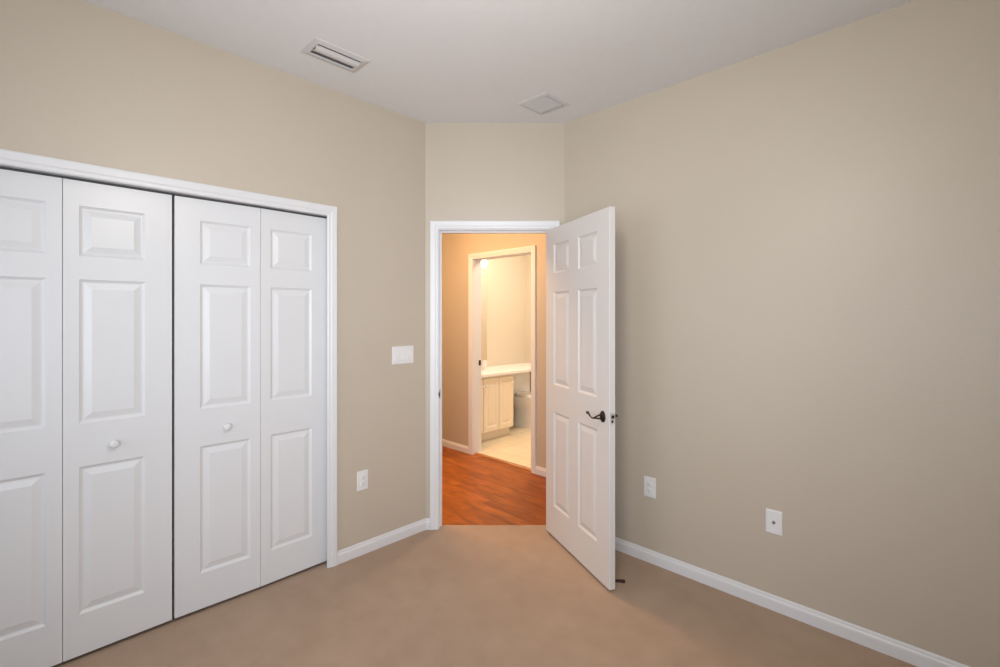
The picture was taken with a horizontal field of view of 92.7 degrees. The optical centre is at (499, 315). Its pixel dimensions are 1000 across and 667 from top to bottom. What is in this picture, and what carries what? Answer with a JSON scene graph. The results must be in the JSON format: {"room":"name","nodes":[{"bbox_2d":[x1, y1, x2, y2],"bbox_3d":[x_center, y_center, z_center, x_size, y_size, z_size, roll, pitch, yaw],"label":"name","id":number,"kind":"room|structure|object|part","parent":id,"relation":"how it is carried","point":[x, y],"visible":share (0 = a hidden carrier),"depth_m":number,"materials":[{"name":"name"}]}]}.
{"room":"empty bedroom","nodes":[
{"label":"empty bedroom","id":0,"kind":"room"},
{"bbox_2d":[0,0,424,550],"bbox_3d":[-1.655,0.077,2.162,0.120,2.785,3.179,0,0,44],"label":"wall","id":1,"kind":"structure","parent":0,"point":[81,81],"depth_m":2.58,"materials":[{"name":"beige paint"}]},
{"bbox_2d":[0,169,171,666],"bbox_3d":[-1.813,0.431,1.976,0.072,2.005,0.764,0,0,44],"label":"bifold closet door","id":2,"kind":"structure","parent":1,"relation":"in","point":[86,267],"depth_m":2.02,"materials":[{"name":"white paint"}]},
{"bbox_3d":[-1.684,0.557,2.081,0.034,0.035,0.035,0,0,43],"label":"knob","id":3,"kind":"part","parent":2,"relation":"part of","materials":[{"name":"white paint"}]},
{"bbox_2d":[0,166,326,218],"bbox_3d":[-1.557,-0.578,2.265,0.024,0.008,1.553,0,0,44],"label":"track","id":4,"kind":"object","parent":1,"relation":"attached to","point":[1,167],"visible":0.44,"depth_m":2.19,"materials":[{"name":"grey metal"}]},
{"bbox_2d":[0,149,336,567],"bbox_3d":[-1.561,0.407,2.245,0.139,2.086,1.627,0,0,44],"label":"door frame","id":5,"kind":"structure","parent":1,"relation":"attached to","point":[7,157],"depth_m":2.54,"materials":[{"name":"white paint"}]},
{"bbox_2d":[173,196,326,617],"bbox_3d":[-1.271,0.431,2.529,0.071,2.005,0.764,0,0,44],"label":"bifold closet door","id":6,"kind":"structure","parent":1,"relation":"in","point":[250,283],"depth_m":2.48,"materials":[{"name":"white paint"}]},
{"bbox_3d":[-1.372,0.557,2.399,0.035,0.035,0.034,0,0,-44],"label":"knob","id":7,"kind":"part","parent":6,"relation":"part of","materials":[{"name":"white paint"}]},
{"bbox_2d":[357,469,367,490],"bbox_3d":[-0.836,1.002,2.908,0.009,0.118,0.074,0,0,44],"label":"wall outlet","id":8,"kind":"object","parent":1,"relation":"attached to","point":[362,476],"visible":1,"depth_m":2.90,"materials":[{"name":"white plastic"}]},
{"bbox_2d":[337,519,425,564],"bbox_3d":[-0.729,1.414,3.014,0.014,0.072,0.639,0,0,44],"label":"baseboard","id":9,"kind":"structure","parent":1,"relation":"attached to","point":[359,549],"depth_m":2.98,"materials":[{"name":"white paint"}]},
{"bbox_2d":[392,346,413,364],"bbox_3d":[-0.631,0.255,3.116,0.012,0.116,0.164,0,0,44],"label":"light switch","id":10,"kind":"object","parent":1,"relation":"attached to","point":[400,354],"visible":1,"depth_m":3.11,"materials":[{"name":"white plastic"}]},
{"bbox_2d":[52,425,916,666],"bbox_3d":[-0.127,1.475,2.903,5.960,0.050,6.495,0,0,44],"label":"floor","id":11,"kind":"structure","parent":0,"point":[449,595],"depth_m":2.32,"materials":[{"name":"beige carpet"}]},
{"bbox_2d":[481,374,513,440],"bbox_3d":[-0.283,1.079,5.736,0.570,0.750,0.761,0,0,44],"label":"vanity cabinet","id":12,"kind":"object","parent":11,"relation":"on","point":[496,391],"visible":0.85,"depth_m":5.63,"materials":[{"name":"beige paint"}]},
{"bbox_3d":[-0.283,1.034,5.382,0.018,0.610,0.246,0,0,44],"label":"cabinet door","id":13,"kind":"part","parent":12,"relation":"part of","materials":[{"name":"beige paint"}]},
{"bbox_3d":[-0.105,1.034,5.563,0.018,0.610,0.246,0,0,44],"label":"cabinet door","id":14,"kind":"part","parent":12,"relation":"part of","materials":[{"name":"beige paint"}]},
{"bbox_3d":[0.072,1.034,5.744,0.018,0.610,0.246,0,0,44],"label":"cabinet door","id":15,"kind":"part","parent":12,"relation":"part of","materials":[{"name":"beige paint"}]},
{"bbox_2d":[481,363,530,377],"bbox_3d":[0.013,0.684,6.039,0.573,0.038,1.608,0,0,44],"label":"countertop","id":16,"kind":"structure","parent":12,"relation":"on","point":[490,371],"depth_m":5.93,"materials":[{"name":"white stone"}]},
{"bbox_2d":[482,360,486,369],"bbox_3d":[-0.194,0.608,5.888,0.066,0.115,0.066,0,0,44],"label":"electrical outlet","id":17,"kind":"object","parent":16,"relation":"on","point":[484,362],"visible":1,"depth_m":5.87,"materials":[{"name":"white plastic"}]},
{"bbox_2d":[475,452,530,470],"bbox_3d":[0.035,1.456,4.780,0.808,0.013,0.050,0,0,44],"label":"threshold","id":18,"kind":"object","parent":11,"relation":"on","point":[476,453],"visible":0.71,"depth_m":4.76,"materials":[{"name":"brown wood"}]},
{"bbox_2d":[513,372,530,428],"bbox_3d":[0.396,1.089,6.298,0.728,0.730,0.470,0,0,44],"label":"toilet","id":19,"kind":"object","parent":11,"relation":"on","point":[521,386],"visible":0.37,"depth_m":6.29,"materials":[{"name":"white ceramic"}]},
{"bbox_3d":[0.200,0.906,6.489,0.175,0.305,0.450,0,0,44],"label":"tank","id":20,"kind":"part","parent":19,"relation":"part of","materials":[{"name":"white ceramic"}]},
{"bbox_3d":[0.422,1.256,6.272,0.635,0.395,0.370,0,0,44],"label":"bowl","id":21,"kind":"part","parent":19,"relation":"part of","materials":[{"name":"white ceramic"}]},
{"bbox_3d":[0.458,1.026,6.236,0.547,0.023,0.380,0,0,44],"label":"lid","id":22,"kind":"part","parent":19,"relation":"part of","materials":[{"name":"white ceramic"}]},
{"bbox_2d":[615,579,624,582],"bbox_3d":[0.645,1.446,2.607,0.075,0.009,0.024,0,0,14],"label":"door stop","id":23,"kind":"object","parent":11,"relation":"on","point":[616,580],"visible":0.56,"depth_m":2.60,"materials":[{"name":"brown rubber"}]},
{"bbox_2d":[442,234,545,467],"bbox_3d":[0.345,0.077,4.501,4.400,2.785,0.120,0,0,44],"label":"wall","id":24,"kind":"structure","parent":0,"point":[456,248],"depth_m":5.15,"materials":[{"name":"beige paint"}]},
{"bbox_2d":[442,439,467,452],"bbox_3d":[-0.804,1.426,5.530,1.320,0.072,0.014,0,0,44],"label":"baseboard","id":25,"kind":"structure","parent":24,"relation":"attached to","point":[445,443],"depth_m":5.22,"materials":[{"name":"white paint"}]},
{"bbox_2d":[468,245,535,473],"bbox_3d":[0.041,0.404,4.786,0.928,2.117,0.138,0,0,44],"label":"door frame","id":26,"kind":"structure","parent":24,"relation":"attached to","point":[527,249],"depth_m":5.04,"materials":[{"name":"white paint"}]},
{"bbox_2d":[535,466,545,476],"bbox_3d":[1.066,1.426,3.703,2.052,0.072,0.014,0,0,44],"label":"baseboard","id":27,"kind":"structure","parent":24,"relation":"attached to","point":[540,471],"depth_m":4.37,"materials":[{"name":"white paint"}]},
{"bbox_2d":[425,123,564,518],"bbox_3d":[-0.030,0.077,3.310,0.980,2.785,0.120,0,0,0],"label":"wall","id":28,"kind":"structure","parent":0,"point":[474,171],"depth_m":3.25,"materials":[{"name":"beige paint"}]},
{"bbox_2d":[426,518,429,529],"bbox_3d":[-0.491,1.414,3.243,0.030,0.072,0.015,0,0,0],"label":"baseboard","id":29,"kind":"structure","parent":28,"relation":"attached to","point":[427,519],"depth_m":3.24,"materials":[{"name":"white paint"}]},
{"bbox_2d":[430,221,559,529],"bbox_3d":[-0.034,0.401,3.301,0.884,2.098,0.139,0,0,0],"label":"door frame","id":30,"kind":"structure","parent":28,"relation":"attached to","point":[435,226],"depth_m":3.24,"materials":[{"name":"white paint"}]},
{"bbox_2d":[546,206,617,589],"bbox_3d":[0.458,0.431,2.858,0.150,2.010,0.782,0,0,-20],"label":"door","id":31,"kind":"structure","parent":28,"relation":"in","point":[580,252],"depth_m":2.76,"materials":[{"name":"white paint"}]},
{"bbox_3d":[0.507,0.536,2.585,0.053,0.030,0.107,0,0,-20],"label":"lever","id":32,"kind":"part","parent":31,"relation":"part of","materials":[{"name":"brown metal"}]},
{"bbox_3d":[0.589,0.538,2.500,0.025,0.060,0.002,0,0,-20],"label":"latch plate","id":33,"kind":"part","parent":31,"relation":"part of","materials":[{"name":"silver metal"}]},
{"bbox_2d":[82,0,914,122],"bbox_3d":[-0.127,-1.365,2.875,6.200,0.100,6.735,0,0,44],"label":"ceiling","id":34,"kind":"structure","parent":0,"point":[433,61],"depth_m":2.28,"materials":[{"name":"paint"}]},
{"bbox_2d":[300,37,370,72],"bbox_3d":[-0.829,-1.306,2.413,0.170,0.018,0.292,0,0,44],"label":"ceiling vent","id":35,"kind":"object","parent":34,"relation":"in","point":[317,48],"visible":1,"depth_m":2.40,"materials":[{"name":"white metal"}]},
{"bbox_3d":[-0.826,-1.306,2.410,0.058,0.017,0.231,0,0,44],"label":"blade","id":36,"kind":"part","parent":35,"relation":"part of","materials":[{"name":"white metal"}]},
{"bbox_2d":[518,92,569,114],"bbox_3d":[0.272,-1.311,2.958,0.228,0.008,0.228,0,0,44],"label":"ceiling vent","id":37,"kind":"object","parent":34,"relation":"in","point":[544,103],"visible":1,"depth_m":2.94,"materials":[{"name":"white metal"}]},
{"bbox_2d":[481,255,525,414],"bbox_3d":[-0.194,0.077,6.311,0.100,2.785,1.715,0,0,44],"label":"wall","id":38,"kind":"structure","parent":0,"point":[506,277],"depth_m":6.51,"materials":[{"name":"beige paint"}]},
{"bbox_2d":[481,274,486,360],"bbox_3d":[-0.451,0.017,5.971,0.006,1.130,0.800,0,0,44],"label":"mirror","id":39,"kind":"object","parent":38,"relation":"attached to","point":[483,276],"visible":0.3,"depth_m":6.21,"materials":[{"name":"beige mirror"}]},
{"bbox_2d":[481,260,486,268],"bbox_3d":[-0.429,-0.670,5.873,0.175,0.124,0.720,0,0,44],"label":"vanity light","id":40,"kind":"object","parent":38,"relation":"attached to","point":[483,262],"visible":0.14,"depth_m":6.00,"materials":[{"name":"white glass"}]},
{"bbox_2d":[526,255,530,390],"bbox_3d":[1.300,0.077,5.980,2.500,2.785,0.100,0,0,44],"label":"wall","id":41,"kind":"structure","parent":0,"point":[528,257],"depth_m":6.78,"materials":[{"name":"beige paint"}]},
{"bbox_2d":[565,0,999,666],"bbox_3d":[1.507,0.077,2.291,2.887,2.785,0.120,0,0,44],"label":"wall","id":42,"kind":"structure","parent":0,"point":[807,231],"depth_m":2.20,"materials":[{"name":"beige paint"}]},
{"bbox_2d":[644,476,655,498],"bbox_3d":[0.882,1.010,2.812,0.074,0.118,0.009,0,0,44],"label":"wall outlet","id":43,"kind":"object","parent":42,"relation":"attached to","point":[649,483],"visible":1,"depth_m":2.81,"materials":[{"name":"white plastic"}]},
{"bbox_2d":[766,508,782,535],"bbox_3d":[1.348,1.018,2.351,0.074,0.118,0.016,0,0,44],"label":"cable plate","id":44,"kind":"object","parent":42,"relation":"attached to","point":[774,519],"visible":1,"depth_m":2.35,"materials":[{"name":"white plastic"}]},
{"bbox_2d":[615,537,969,666],"bbox_3d":[1.421,1.414,2.281,2.757,0.072,0.014,0,0,44],"label":"baseboard","id":45,"kind":"structure","parent":42,"relation":"attached to","point":[913,655],"depth_m":2.28,"materials":[{"name":"white paint"}]}
]}

